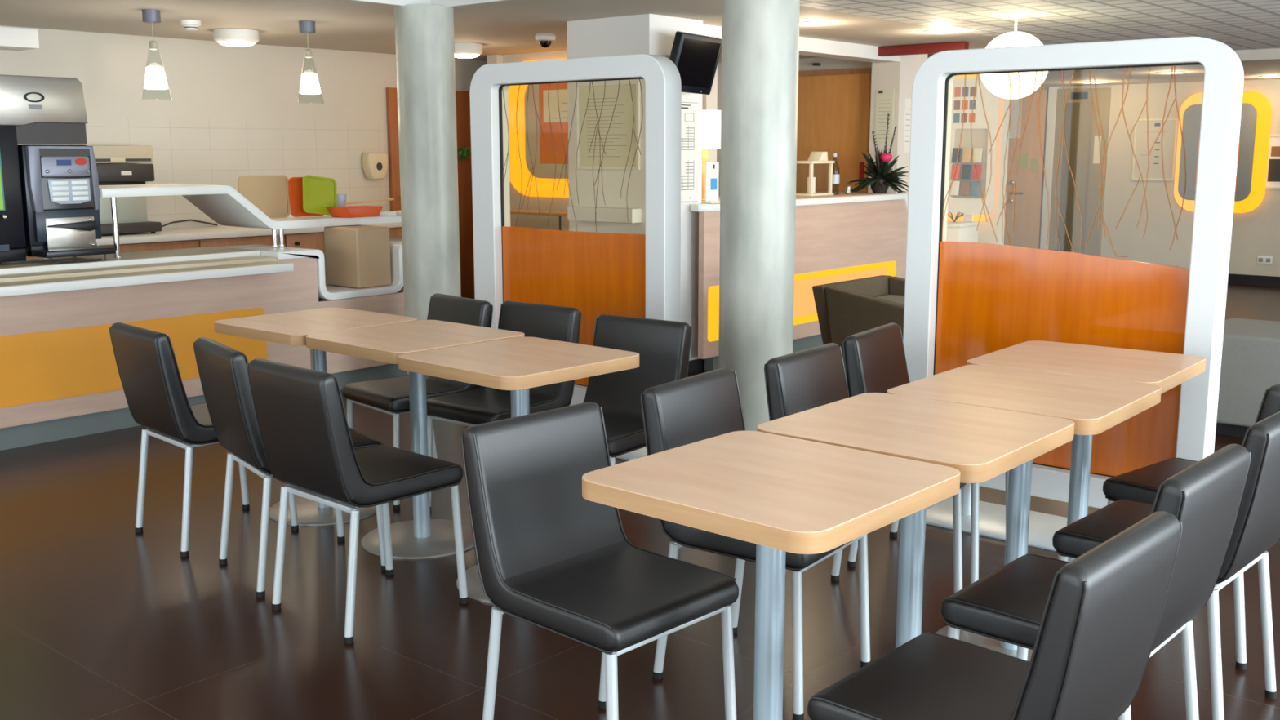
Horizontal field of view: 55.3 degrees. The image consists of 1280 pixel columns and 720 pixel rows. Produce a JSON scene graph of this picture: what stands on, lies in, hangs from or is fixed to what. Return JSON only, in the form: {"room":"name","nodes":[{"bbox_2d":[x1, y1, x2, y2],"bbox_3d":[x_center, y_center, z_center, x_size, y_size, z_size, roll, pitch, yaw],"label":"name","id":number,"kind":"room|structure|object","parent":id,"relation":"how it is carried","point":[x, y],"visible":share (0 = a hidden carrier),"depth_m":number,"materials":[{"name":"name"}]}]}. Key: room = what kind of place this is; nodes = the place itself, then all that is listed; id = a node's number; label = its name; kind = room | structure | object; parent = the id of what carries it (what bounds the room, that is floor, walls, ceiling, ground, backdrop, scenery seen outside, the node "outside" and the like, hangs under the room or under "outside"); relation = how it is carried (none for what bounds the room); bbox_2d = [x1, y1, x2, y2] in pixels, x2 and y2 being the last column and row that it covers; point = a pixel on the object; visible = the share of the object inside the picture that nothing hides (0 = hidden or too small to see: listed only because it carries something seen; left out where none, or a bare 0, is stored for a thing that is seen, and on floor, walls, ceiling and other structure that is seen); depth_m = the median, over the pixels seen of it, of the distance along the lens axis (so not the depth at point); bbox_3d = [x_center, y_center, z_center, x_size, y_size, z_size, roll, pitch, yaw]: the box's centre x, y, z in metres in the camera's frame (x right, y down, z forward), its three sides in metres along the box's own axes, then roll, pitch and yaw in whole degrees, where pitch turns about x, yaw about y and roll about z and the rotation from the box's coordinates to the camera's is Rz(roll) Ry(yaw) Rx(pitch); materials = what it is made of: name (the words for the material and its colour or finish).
{"room":"eatery","nodes":[
{"label":"eatery","id":0,"kind":"room"},
{"bbox_2d":[0,25,487,228],"bbox_3d":[-2.689,-1.532,9.354,0.150,2.600,17.000,8,13,40],"label":"wall","id":1,"kind":"structure","parent":0,"point":[230,113],"depth_m":8.82,"materials":[{"name":"tile"}]},
{"bbox_2d":[87,145,153,163],"bbox_3d":[-3.512,-1.360,8.077,0.253,0.115,0.490,8,13,40],"label":"box","id":2,"kind":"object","parent":1,"relation":"attached to","point":[103,153],"depth_m":8.03,"materials":[{"name":"beige plastic"}]},
{"bbox_2d":[362,152,388,179],"bbox_3d":[-2.127,-1.560,9.824,0.103,0.215,0.200,8,13,40],"label":"soap dispenser","id":3,"kind":"object","parent":1,"relation":"attached to","point":[375,165],"visible":1,"depth_m":9.77,"materials":[{"name":"beige plastic"}]},
{"bbox_2d":[386,87,475,298],"bbox_3d":[-1.731,-1.334,10.341,0.100,1.872,0.890,8,13,40],"label":"door","id":4,"kind":"structure","parent":1,"relation":"in","point":[462,98],"depth_m":10.53,"materials":[{"name":"brown wood"}]},
{"bbox_2d":[0,0,995,62],"bbox_3d":[-0.973,-2.363,7.737,4.350,0.500,17.000,8,13,40],"label":"ceiling","id":5,"kind":"structure","parent":0,"point":[510,27],"depth_m":7.30,"materials":[{"name":"beige paint"}]},
{"bbox_2d":[0,26,39,50],"bbox_3d":[-4.100,-1.633,5.996,0.250,0.120,2.150,8,13,40],"label":"ceiling light","id":6,"kind":"object","parent":5,"relation":"attached to","point":[11,38],"visible":1,"depth_m":6.65,"materials":[{"name":"white paint"}]},
{"bbox_2d":[141,8,171,99],"bbox_3d":[-2.715,-1.703,6.821,0.164,0.485,0.164,8,13,40],"label":"pendant lamp","id":7,"kind":"object","parent":5,"relation":"hanging from","point":[155,77],"visible":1,"depth_m":6.79,"materials":[{"name":"silver metal"}]},
{"bbox_2d":[180,19,200,31],"bbox_3d":[-2.698,-2.010,7.338,0.116,0.055,0.116,8,13,40],"label":"smoke detector","id":8,"kind":"object","parent":5,"relation":"attached to","point":[188,24],"visible":1,"depth_m":7.30,"materials":[{"name":"white plastic"}]},
{"bbox_2d":[213,28,258,46],"bbox_3d":[-2.629,-2.095,7.956,0.280,0.097,0.280,8,13,40],"label":"ceiling lamp","id":9,"kind":"object","parent":5,"relation":"attached to","point":[225,37],"visible":1,"depth_m":7.85,"materials":[{"name":"white"}]},
{"bbox_2d":[217,40,255,46],"bbox_3d":[-2.629,-2.058,7.963,0.235,0.022,0.235,8,13,40],"label":"diffuser","id":10,"kind":"object","parent":9,"relation":"attached to","point":[228,43],"depth_m":7.89,"materials":[{"name":"beige plastic"}]},
{"bbox_2d":[297,20,324,103],"bbox_3d":[-2.014,-1.808,7.424,0.164,0.485,0.164,8,13,40],"label":"pendant lamp","id":11,"kind":"object","parent":5,"relation":"hanging from","point":[309,84],"visible":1,"depth_m":7.40,"materials":[{"name":"silver metal"}]},
{"bbox_2d":[454,42,482,57],"bbox_3d":[-1.290,-2.273,8.982,0.260,0.097,0.260,8,13,40],"label":"ceiling lamp","id":12,"kind":"object","parent":5,"relation":"attached to","point":[462,50],"visible":0.74,"depth_m":8.88,"materials":[{"name":"white"}]},
{"bbox_2d":[534,33,555,48],"bbox_3d":[-0.636,-2.147,8.217,0.140,0.089,0.140,8,13,40],"label":"dome camera","id":13,"kind":"object","parent":5,"relation":"attached to","point":[545,40],"visible":1,"depth_m":8.17,"materials":[{"name":"white plastic"}]},
{"bbox_2d":[799,21,830,26],"bbox_3d":[1.055,-2.066,7.510,0.230,0.012,0.230,8,13,40],"label":"recessed light","id":14,"kind":"object","parent":5,"relation":"in","point":[802,23],"visible":0.84,"depth_m":7.46,"materials":[{"name":"white"}]},
{"bbox_2d":[877,41,968,56],"bbox_3d":[2.030,-2.304,9.071,0.850,0.065,0.070,8,13,40],"label":"ceiling bar","id":15,"kind":"object","parent":5,"relation":"attached to","point":[935,48],"visible":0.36,"depth_m":9.00,"materials":[{"name":"red paint"}]},
{"bbox_2d":[922,29,958,34],"bbox_3d":[1.976,-2.157,8.033,0.230,0.012,0.230,8,13,40],"label":"recessed light","id":16,"kind":"object","parent":5,"relation":"in","point":[934,31],"visible":1,"depth_m":7.99,"materials":[{"name":"white"}]},
{"bbox_2d":[502,50,717,231],"bbox_3d":[-0.291,-1.339,9.569,2.120,2.140,0.130,8,13,40],"label":"wall","id":17,"kind":"structure","parent":0,"point":[709,102],"depth_m":9.88,"materials":[{"name":"beige paint"}]},
{"bbox_2d":[486,54,502,64],"bbox_3d":[-1.151,-1.454,10.247,0.120,2.140,0.190,8,13,40],"label":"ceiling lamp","id":18,"kind":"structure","parent":17,"relation":"attached to","point":[492,59],"depth_m":9.99,"materials":[{"name":"beige"}]},
{"bbox_2d":[507,57,568,197],"bbox_3d":[-0.482,-1.802,9.490,1.710,1.080,0.085,8,13,40],"label":"window frame","id":19,"kind":"structure","parent":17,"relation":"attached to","point":[544,174],"depth_m":9.85,"materials":[{"name":"paint"}]},
{"bbox_2d":[538,82,568,164],"bbox_3d":[-0.569,-1.839,9.497,0.600,0.620,0.004,8,13,40],"label":"notice board","id":20,"kind":"object","parent":19,"relation":"attached to","point":[547,150],"visible":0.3,"depth_m":9.59,"materials":[{"name":"orange"}]},
{"bbox_2d":[566,13,702,373],"bbox_3d":[-0.030,-0.994,7.561,0.672,2.140,0.528,8,13,40],"label":"square pillar","id":21,"kind":"structure","parent":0,"point":[645,33],"depth_m":7.34,"materials":[{"name":"white paint"}]},
{"bbox_2d":[567,206,641,222],"bbox_3d":[-0.217,-0.876,7.350,0.520,0.080,0.086,8,13,40],"label":"trim","id":22,"kind":"structure","parent":21,"relation":"attached to","point":[581,213],"depth_m":7.29,"materials":[{"name":"white paint"}]},
{"bbox_2d":[574,80,640,169],"bbox_3d":[-0.196,-1.396,7.286,0.506,0.511,0.017,8,13,40],"label":"notice board","id":23,"kind":"object","parent":21,"relation":"attached to","point":[618,140],"visible":0.93,"depth_m":7.28,"materials":[{"name":"beige paper"}]},
{"bbox_2d":[680,101,698,202],"bbox_3d":[0.282,-1.257,7.376,0.004,0.600,0.230,8,13,40],"label":"notice sheet","id":24,"kind":"object","parent":21,"relation":"attached to","point":[689,109],"visible":0.75,"depth_m":7.40,"materials":[{"name":"white paper"}]},
{"bbox_2d":[669,31,721,94],"bbox_3d":[0.285,-1.726,7.119,0.215,0.342,0.375,9,14,44],"label":"television","id":25,"kind":"object","parent":21,"relation":"attached to","point":[695,57],"visible":0.84,"depth_m":7.07,"materials":[{"name":"black plastic"}]},
{"bbox_2d":[0,283,1279,719],"bbox_3d":[1.607,0.408,6.002,11.500,0.100,17.000,8,13,40],"label":"floor","id":26,"kind":"structure","parent":0,"point":[101,618],"depth_m":3.60,"materials":[{"name":"tile"}]},
{"bbox_2d":[0,235,406,450],"bbox_3d":[-3.521,0.054,5.358,0.612,0.829,6.500,8,13,40],"label":"service counter","id":27,"kind":"object","parent":26,"relation":"on","point":[60,378],"depth_m":6.07,"materials":[{"name":"laminate"}]},
{"bbox_2d":[0,74,87,264],"bbox_3d":[-3.162,-0.907,5.854,0.360,0.896,0.960,8,13,40],"label":"dispenser","id":28,"kind":"object","parent":27,"relation":"on","point":[34,109],"visible":1,"depth_m":5.89,"materials":[{"name":"black"}]},
{"bbox_2d":[0,171,4,209],"bbox_3d":[-3.203,-0.827,5.624,0.004,0.285,0.500,8,13,40],"label":"picture","id":29,"kind":"object","parent":28,"relation":"on","point":[2,173],"depth_m":5.82,"materials":[{"name":"green plastic"}]},
{"bbox_2d":[17,144,115,263],"bbox_3d":[-2.892,-0.782,6.082,0.390,0.571,0.350,8,13,40],"label":"coffee machine","id":30,"kind":"object","parent":27,"relation":"on","point":[60,194],"visible":0.98,"depth_m":6.01,"materials":[{"name":"black plastic"}]},
{"bbox_2d":[27,245,115,257],"bbox_3d":[-2.821,-0.539,6.067,0.210,0.031,0.345,8,13,40],"label":"drip tray","id":31,"kind":"object","parent":30,"relation":"on","point":[45,251],"depth_m":6.00,"materials":[{"name":"black"}]},
{"bbox_2d":[0,255,276,282],"bbox_3d":[-3.914,-0.227,4.843,0.608,0.042,5.290,8,13,40],"label":"countertop","id":32,"kind":"structure","parent":27,"relation":"on","point":[202,263],"depth_m":6.05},
{"bbox_2d":[0,261,293,297],"bbox_3d":[-3.614,-0.163,4.579,0.184,0.044,5.265,8,13,40],"label":"rail","id":33,"kind":"object","parent":27,"relation":"attached to","point":[82,282],"visible":1,"depth_m":5.88,"materials":[{"name":"white metal"}]},
{"bbox_2d":[98,183,401,257],"bbox_3d":[-2.219,-0.859,7.166,0.540,0.355,2.160,8,13,40],"label":"shelf","id":34,"kind":"object","parent":27,"relation":"on","point":[223,204],"visible":0.85,"depth_m":6.90,"materials":[{"name":"white metal"}]},
{"bbox_2d":[237,175,289,217],"bbox_3d":[-2.230,-0.969,7.248,0.300,0.250,0.016,-7,12,-35],"label":"serving tray","id":35,"kind":"object","parent":34,"relation":"on","point":[269,194],"visible":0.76,"depth_m":7.26,"materials":[{"name":"brown plastic"}]},
{"bbox_2d":[288,177,324,217],"bbox_3d":[-2.017,-0.990,7.402,0.032,0.236,0.240,8,13,40],"label":"serving tray","id":36,"kind":"object","parent":34,"relation":"in","point":[295,184],"visible":0.51,"depth_m":7.35,"materials":[{"name":"orange plastic"}]},
{"bbox_2d":[302,174,337,215],"bbox_3d":[-1.927,-0.991,7.352,0.051,0.246,0.251,8,13,41],"label":"serving tray","id":37,"kind":"object","parent":34,"relation":"on","point":[319,193],"visible":0.91,"depth_m":7.35,"materials":[{"name":"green plastic"}]},
{"bbox_2d":[327,205,382,217],"bbox_3d":[-1.725,-0.900,7.406,0.200,0.060,0.270,8,13,40],"label":"plastic tub","id":38,"kind":"object","parent":34,"relation":"on","point":[348,211],"visible":1,"depth_m":7.33,"materials":[{"name":"orange plastic"}]},
{"bbox_2d":[324,225,391,288],"bbox_3d":[-1.687,-0.622,7.292,0.325,0.348,0.245,8,13,40],"label":"box","id":39,"kind":"object","parent":27,"relation":"on","point":[357,256],"visible":0.92,"depth_m":7.19,"materials":[{"name":"beige cardboard"}]},
{"bbox_2d":[109,322,298,556],"bbox_3d":[-1.562,0.245,4.392,0.484,0.775,0.407,-9,14,-44],"label":"dining chair","id":40,"kind":"object","parent":26,"relation":"on","point":[157,399],"visible":0.65,"depth_m":4.18,"materials":[{"name":"leather"}]},
{"bbox_2d":[26,226,401,258],"bbox_3d":[-3.572,-0.356,7.856,0.625,0.790,5.300,8,13,40],"label":"base cabinet","id":41,"kind":"object","parent":26,"relation":"on","point":[307,240],"visible":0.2,"depth_m":8.34,"materials":[{"name":"brown wood"}]},
{"bbox_2d":[95,222,401,245],"bbox_3d":[-3.574,-0.767,7.787,0.640,0.040,5.300,8,13,40],"label":"countertop","id":42,"kind":"structure","parent":41,"relation":"on","point":[210,232],"depth_m":8.19,"materials":[{"name":"white laminate"}]},
{"bbox_2d":[96,163,161,235],"bbox_3d":[-3.429,-1.054,7.999,0.350,0.455,0.420,8,13,40],"label":"toaster","id":43,"kind":"object","parent":42,"relation":"on","point":[132,217],"visible":0.56,"depth_m":7.91,"materials":[{"name":"grey"}]},
{"bbox_2d":[193,337,385,597],"bbox_3d":[-1.141,0.311,4.007,0.484,0.775,0.407,-7,12,-35],"label":"dining chair","id":44,"kind":"object","parent":26,"relation":"on","point":[222,368],"visible":0.57,"depth_m":3.81,"materials":[{"name":"leather"}]},
{"bbox_2d":[213,307,417,525],"bbox_3d":[-1.221,0.213,4.674,0.562,0.740,0.562,8,13,39],"label":"cafe table","id":45,"kind":"object","parent":26,"relation":"on","point":[288,328],"visible":0.61,"depth_m":4.58,"materials":[{"name":"brown wood"}]},
{"bbox_2d":[246,358,468,644],"bbox_3d":[-0.837,0.371,3.654,0.407,0.775,0.484,9,13,42],"label":"dining chair","id":46,"kind":"object","parent":26,"relation":"on","point":[300,415],"visible":1,"depth_m":3.49,"materials":[{"name":"leather"}]},
{"bbox_2d":[306,320,524,559],"bbox_3d":[-0.778,0.276,4.305,0.562,0.740,0.562,9,13,41],"label":"cafe table","id":47,"kind":"object","parent":26,"relation":"on","point":[421,537],"visible":0.76,"depth_m":4.26,"materials":[{"name":"brown wood"}]},
{"bbox_2d":[342,293,493,510],"bbox_3d":[-0.900,0.147,4.961,0.484,0.775,0.407,-9,13,-41],"label":"dining chair","id":48,"kind":"object","parent":26,"relation":"on","point":[390,396],"visible":0.53,"depth_m":4.90,"materials":[{"name":"leather"}]},
{"bbox_2d":[394,4,461,374],"bbox_3d":[-1.183,-0.874,6.871,0.320,2.140,0.320,8,13,40],"label":"concrete column","id":49,"kind":"structure","parent":26,"relation":"on","point":[424,43],"depth_m":6.70,"materials":[{"name":"grey concrete"}]},
{"bbox_2d":[426,300,581,511],"bbox_3d":[-0.528,0.191,4.701,0.407,0.775,0.484,8,12,38],"label":"dining chair","id":50,"kind":"object","parent":26,"relation":"on","point":[482,405],"visible":0.53,"depth_m":4.68,"materials":[{"name":"leather"}]},
{"bbox_2d":[398,336,639,603],"bbox_3d":[-0.377,0.348,3.882,0.562,0.740,0.562,9,13,42],"label":"cafe table","id":51,"kind":"object","parent":26,"relation":"on","point":[517,365],"visible":0.59,"depth_m":3.75,"materials":[{"name":"brown wood"}]},
{"bbox_2d":[510,208,567,230],"bbox_3d":[-0.869,-0.727,9.672,0.900,0.900,0.220,8,13,40],"label":"side table","id":52,"kind":"object","parent":26,"relation":"on","point":[559,214],"visible":0.23,"depth_m":9.42,"materials":[{"name":"brown wood"}]},
{"bbox_2d":[469,53,681,461],"bbox_3d":[-0.327,-0.508,5.789,1.240,1.782,0.380,8,13,40],"label":"screen","id":53,"kind":"object","parent":26,"relation":"on","point":[596,274],"visible":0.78,"depth_m":5.70,"materials":[{"name":"white paint"}]},
{"bbox_2d":[460,401,738,719],"bbox_3d":[-0.086,0.530,2.726,0.484,0.775,0.407,9,13,43],"label":"dining chair","id":54,"kind":"object","parent":26,"relation":"on","point":[550,557],"visible":1,"depth_m":2.70,"materials":[{"name":"leather"}]},
{"bbox_2d":[582,314,691,465],"bbox_3d":[-0.116,0.261,4.292,0.407,0.775,0.484,7,12,35],"label":"dining chair","id":55,"kind":"object","parent":26,"relation":"on","point":[663,347],"visible":0.34,"depth_m":4.35,"materials":[{"name":"leather"}]},
{"bbox_2d":[640,367,871,719],"bbox_3d":[0.311,0.448,3.199,0.484,0.775,0.407,7,12,35],"label":"dining chair","id":56,"kind":"object","parent":26,"relation":"on","point":[707,405],"visible":0.5,"depth_m":3.15,"materials":[{"name":"leather"}]},
{"bbox_2d":[718,0,799,431],"bbox_3d":[0.501,-0.727,5.178,0.320,2.420,0.320,8,13,40],"label":"concrete column","id":57,"kind":"structure","parent":26,"relation":"on","point":[759,92],"depth_m":5.05,"materials":[{"name":"grey concrete"}]},
{"bbox_2d":[582,431,959,719],"bbox_3d":[0.262,0.589,2.477,0.562,0.740,0.562,8,13,41],"label":"cafe table","id":58,"kind":"object","parent":26,"relation":"on","point":[780,495],"visible":1,"depth_m":2.36,"materials":[{"name":"brown wood"}]},
{"bbox_2d":[690,191,907,370],"bbox_3d":[1.006,-0.637,8.703,0.715,1.048,2.760,8,13,40],"label":"reception desk","id":59,"kind":"object","parent":26,"relation":"on","point":[842,237],"visible":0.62,"depth_m":8.47,"materials":[{"name":"laminate"}]},
{"bbox_2d":[701,110,720,201],"bbox_3d":[0.406,-1.298,7.774,0.250,0.570,0.250,8,13,40],"label":"table lamp","id":60,"kind":"object","parent":59,"relation":"on","point":[711,119],"visible":0.46,"depth_m":7.64,"materials":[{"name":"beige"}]},
{"bbox_2d":[702,161,719,203],"bbox_3d":[0.453,-1.100,7.569,0.075,0.250,0.130,8,13,40],"label":"card holder","id":61,"kind":"object","parent":59,"relation":"on","point":[712,169],"visible":0.92,"depth_m":7.56,"materials":[{"name":"white plastic"}]},
{"bbox_2d":[795,151,834,195],"bbox_3d":[1.234,-1.341,8.791,0.200,0.310,0.300,8,13,40],"label":"wooden lantern","id":62,"kind":"object","parent":59,"relation":"on","point":[815,157],"visible":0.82,"depth_m":8.79,"materials":[{"name":"beige paint"}]},
{"bbox_2d":[806,177,815,193],"bbox_3d":[1.234,-1.261,8.805,0.060,0.114,0.060,8,13,40],"label":"candle","id":63,"kind":"object","parent":62,"relation":"on","point":[814,178],"depth_m":8.79,"materials":[{"name":"beige wax"}]},
{"bbox_2d":[843,112,909,193],"bbox_3d":[1.811,-1.567,9.245,0.514,0.600,0.494,3,10,16],"label":"plant","id":64,"kind":"object","parent":59,"relation":"on","point":[881,180],"visible":0.99,"depth_m":9.22,"materials":[{"name":"green plant"}]},
{"bbox_2d":[812,275,905,373],"bbox_3d":[1.434,-0.094,6.636,0.717,0.635,0.757,8,13,40],"label":"armchair","id":65,"kind":"object","parent":26,"relation":"on","point":[845,308],"visible":0.31,"depth_m":6.47,"materials":[{"name":"brown fabric"}]},
{"bbox_2d":[764,342,966,593],"bbox_3d":[0.670,0.374,3.624,0.484,0.775,0.407,7,12,36],"label":"dining chair","id":66,"kind":"object","parent":26,"relation":"on","point":[802,380],"visible":0.22,"depth_m":3.65,"materials":[{"name":"leather"}]},
{"bbox_2d":[756,392,1074,648],"bbox_3d":[0.646,0.514,2.912,0.562,0.740,0.562,8,13,39],"label":"cafe table","id":67,"kind":"object","parent":26,"relation":"on","point":[982,443],"visible":0.59,"depth_m":2.84,"materials":[{"name":"brown wood"}]},
{"bbox_2d":[842,322,1008,584],"bbox_3d":[0.968,0.297,4.074,0.484,0.775,0.407,6,12,32],"label":"dining chair","id":68,"kind":"object","parent":26,"relation":"on","point":[875,359],"visible":0.27,"depth_m":4.04,"materials":[{"name":"leather"}]},
{"bbox_2d":[946,220,979,242],"bbox_3d":[2.420,-0.693,9.719,0.410,0.810,0.350,8,13,40],"label":"base cabinet","id":69,"kind":"object","parent":26,"relation":"on","point":[957,231],"visible":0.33,"depth_m":9.48,"materials":[{"name":"white paint"}]},
{"bbox_2d":[946,74,997,222],"bbox_3d":[2.592,-1.298,9.783,0.480,1.980,0.105,8,13,40],"label":"brochure rack","id":70,"kind":"object","parent":26,"relation":"on","point":[971,206],"visible":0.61,"depth_m":9.68,"materials":[{"name":"white paint"}]},
{"bbox_2d":[951,81,978,125],"bbox_3d":[2.572,-2.029,9.666,0.220,0.340,0.004,8,13,40],"label":"sheet","id":71,"kind":"object","parent":70,"relation":"attached to","point":[957,100],"visible":0.93,"depth_m":9.66,"materials":[{"name":"white paper"}]},
{"bbox_2d":[972,147,982,162],"bbox_3d":[2.665,-1.616,9.643,0.070,0.115,0.026,7,12,37],"label":"brochure","id":72,"kind":"object","parent":70,"relation":"on","point":[977,152],"visible":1,"depth_m":9.64,"materials":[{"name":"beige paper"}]},
{"bbox_2d":[807,511,1182,719],"bbox_3d":[0.597,0.633,2.117,0.484,0.775,0.407,9,13,42],"label":"dining chair","id":73,"kind":"object","parent":26,"relation":"on","point":[1104,609],"visible":1,"depth_m":1.99,"materials":[{"name":"leather"}]},
{"bbox_2d":[886,364,1161,661],"bbox_3d":[1.030,0.442,3.329,0.562,0.740,0.562,8,13,39],"label":"cafe table","id":74,"kind":"object","parent":26,"relation":"on","point":[1095,406],"visible":0.59,"depth_m":3.28,"materials":[{"name":"brown wood"}]},
{"bbox_2d":[902,36,1244,551],"bbox_3d":[1.460,-0.224,4.304,1.105,1.722,0.380,8,13,40],"label":"screen","id":75,"kind":"object","parent":26,"relation":"on","point":[964,301],"visible":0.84,"depth_m":4.24,"materials":[{"name":"white paint"}]},
{"bbox_2d":[966,340,1205,561],"bbox_3d":[1.364,0.363,3.786,0.562,0.740,0.562,8,12,38],"label":"cafe table","id":76,"kind":"object","parent":26,"relation":"on","point":[1167,371],"visible":0.44,"depth_m":3.73,"materials":[{"name":"brown wood"}]},
{"bbox_2d":[941,444,1251,719],"bbox_3d":[0.945,0.553,2.582,0.484,0.775,0.407,9,13,41],"label":"dining chair","id":77,"kind":"object","parent":26,"relation":"on","point":[1007,604],"visible":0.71,"depth_m":2.48,"materials":[{"name":"leather"}]},
{"bbox_2d":[1052,411,1279,719],"bbox_3d":[1.334,0.476,3.029,0.484,0.775,0.407,9,13,42],"label":"dining chair","id":78,"kind":"object","parent":26,"relation":"on","point":[1256,529],"visible":0.6,"depth_m":2.82,"materials":[{"name":"leather"}]},
{"bbox_2d":[1102,383,1279,670],"bbox_3d":[1.636,0.400,3.471,0.407,0.775,0.484,-8,13,-39],"label":"dining chair","id":79,"kind":"object","parent":26,"relation":"on","point":[1142,484],"visible":0.38,"depth_m":3.43,"materials":[{"name":"leather"}]},
{"bbox_2d":[1215,317,1279,437],"bbox_3d":[3.831,0.195,5.452,2.450,0.500,0.660,8,13,40],"label":"upholstered bench","id":80,"kind":"object","parent":26,"relation":"on","point":[1251,348],"visible":0.46,"depth_m":5.83,"materials":[{"name":"grey fabric"}]},
{"bbox_2d":[716,53,928,196],"bbox_3d":[1.427,-1.525,10.640,2.200,2.140,0.150,8,13,40],"label":"wall","id":81,"kind":"structure","parent":0,"point":[804,64],"depth_m":10.29,"materials":[{"name":"beige paint"}]},
{"bbox_2d":[795,73,871,192],"bbox_3d":[1.606,-1.399,10.366,0.720,1.985,0.065,8,13,40],"label":"wood wall panel","id":82,"kind":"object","parent":81,"relation":"in","point":[833,111],"depth_m":10.24,"materials":[{"name":"brown wood"}]},
{"bbox_2d":[798,67,871,76],"bbox_3d":[1.610,-2.401,10.199,0.750,0.045,0.050,8,13,40],"label":"trim","id":83,"kind":"structure","parent":81,"relation":"attached to","point":[864,70],"depth_m":10.15,"materials":[{"name":"brown wood"}]},
{"bbox_2d":[867,54,919,196],"bbox_3d":[2.026,-1.390,9.850,0.250,2.140,0.300,8,13,40],"label":"wall","id":84,"kind":"structure","parent":0,"point":[899,77],"depth_m":9.62,"materials":[{"name":"beige paint"}]},
{"bbox_2d":[702,24,900,62],"bbox_3d":[1.075,-2.200,8.533,0.200,0.095,2.700,8,13,40],"label":"trim","id":85,"kind":"structure","parent":84,"relation":"attached to","point":[810,46],"depth_m":8.81,"materials":[{"name":"white paint"}]},
{"bbox_2d":[874,88,893,143],"bbox_3d":[1.927,-1.922,9.640,0.160,0.420,0.004,8,13,40],"label":"notice sheet","id":86,"kind":"object","parent":84,"relation":"attached to","point":[884,102],"visible":0.98,"depth_m":9.64,"materials":[{"name":"beige paper"}]},
{"bbox_2d":[902,97,911,152],"bbox_3d":[2.123,-1.859,9.686,0.004,0.420,0.120,8,13,40],"label":"notice sheet","id":87,"kind":"object","parent":84,"relation":"attached to","point":[908,102],"visible":0.96,"depth_m":9.68,"materials":[{"name":"white paper"}]},
{"bbox_2d":[977,96,1009,244],"bbox_3d":[2.655,-1.403,9.919,0.620,2.140,0.120,8,13,40],"label":"wall","id":88,"kind":"structure","parent":0,"point":[985,232],"depth_m":9.70,"materials":[{"name":"beige paint"}]},
{"bbox_2d":[800,0,1279,50],"bbox_3d":[4.681,-2.020,5.701,6.950,0.500,6.050,8,13,40],"label":"ceiling","id":89,"kind":"structure","parent":0,"point":[1239,24],"depth_m":7.21,"materials":[{"name":"white paint"}]},
{"bbox_2d":[979,13,1048,98],"bbox_3d":[2.184,-1.766,7.125,0.392,0.477,0.392,8,13,40],"label":"globe lamp","id":90,"kind":"object","parent":89,"relation":"hanging from","point":[998,84],"visible":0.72,"depth_m":7.02,"materials":[{"name":"beige glass"}]},
{"bbox_2d":[1036,79,1279,276],"bbox_3d":[7.419,-1.910,11.478,10.100,2.600,0.150,8,13,40],"label":"wall","id":91,"kind":"structure","parent":0,"point":[1255,232],"depth_m":13.01,"materials":[{"name":"paint"}]},
{"bbox_2d":[1003,89,1048,248],"bbox_3d":[4.177,-2.062,14.067,0.920,2.030,0.103,8,13,40],"label":"door","id":92,"kind":"structure","parent":91,"relation":"in","point":[1028,182],"depth_m":13.89,"materials":[{"name":"brown wood"}]},
{"bbox_2d":[1008,98,1022,137],"bbox_3d":[4.197,-2.755,13.941,0.320,0.440,0.004,8,13,40],"label":"notice sheet","id":93,"kind":"object","parent":92,"relation":"attached to","point":[1015,103],"visible":0.33,"depth_m":13.88,"materials":[{"name":"white paper"}]},
{"bbox_2d":[1040,86,1058,249],"bbox_3d":[4.600,-2.021,13.740,0.090,2.060,0.060,8,13,40],"label":"trim","id":94,"kind":"structure","parent":91,"relation":"attached to","point":[1052,92],"depth_m":13.68,"materials":[{"name":"white paint"}]},
{"bbox_2d":[1048,87,1111,256],"bbox_3d":[4.852,-1.969,13.525,0.580,2.030,0.069,8,13,40],"label":"door","id":95,"kind":"structure","parent":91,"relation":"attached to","point":[1081,133],"depth_m":13.50,"materials":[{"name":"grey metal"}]},
{"bbox_2d":[1131,118,1178,180],"bbox_3d":[5.471,-2.237,12.981,0.436,0.646,0.017,8,13,40],"label":"notice board","id":96,"kind":"object","parent":91,"relation":"attached to","point":[1155,172],"visible":0.93,"depth_m":12.98,"materials":[{"name":"paint"}]},
{"bbox_2d":[1173,90,1271,213],"bbox_3d":[5.940,-2.123,12.495,0.880,1.220,0.085,8,13,40],"label":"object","id":97,"kind":"object","parent":91,"relation":"attached to","point":[1256,108],"visible":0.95,"depth_m":12.36,"materials":[{"name":"yellow plastic"}]},
{"bbox_2d":[1227,273,1279,286],"bbox_3d":[8.053,-0.569,11.053,7.900,0.100,0.020,8,13,40],"label":"baseboard","id":98,"kind":"structure","parent":91,"relation":"attached to","point":[1272,281],"depth_m":12.51,"materials":[{"name":"black"}]},
{"bbox_2d":[1265,134,1279,188],"bbox_3d":[6.388,-1.988,12.238,0.256,0.536,0.017,8,13,40],"label":"wall picture","id":99,"kind":"object","parent":91,"relation":"attached to","point":[1273,177],"visible":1,"depth_m":12.26,"materials":[{"name":"white paper"}]},
{"bbox_2d":[1039,48,1279,87],"bbox_3d":[6.401,-2.671,10.127,10.100,0.440,3.800,8,13,40],"label":"ceiling","id":100,"kind":"structure","parent":0,"point":[1260,62],"depth_m":11.18,"materials":[{"name":"beige paint"}]},
{"bbox_3d":[-0.322,-1.340,1.075,8.550,0.180,7.550,8,13,40],"label":"ceiling","id":101,"kind":"structure","parent":0,"visible":0},
{"bbox_2d":[351,0,508,7],"bbox_3d":[-0.322,-1.113,1.121,8.560,0.284,7.560,8,13,40],"label":"trim","id":102,"kind":"structure","parent":101,"relation":"attached to","point":[448,3],"depth_m":6.54,"materials":[{"name":"white paint"}]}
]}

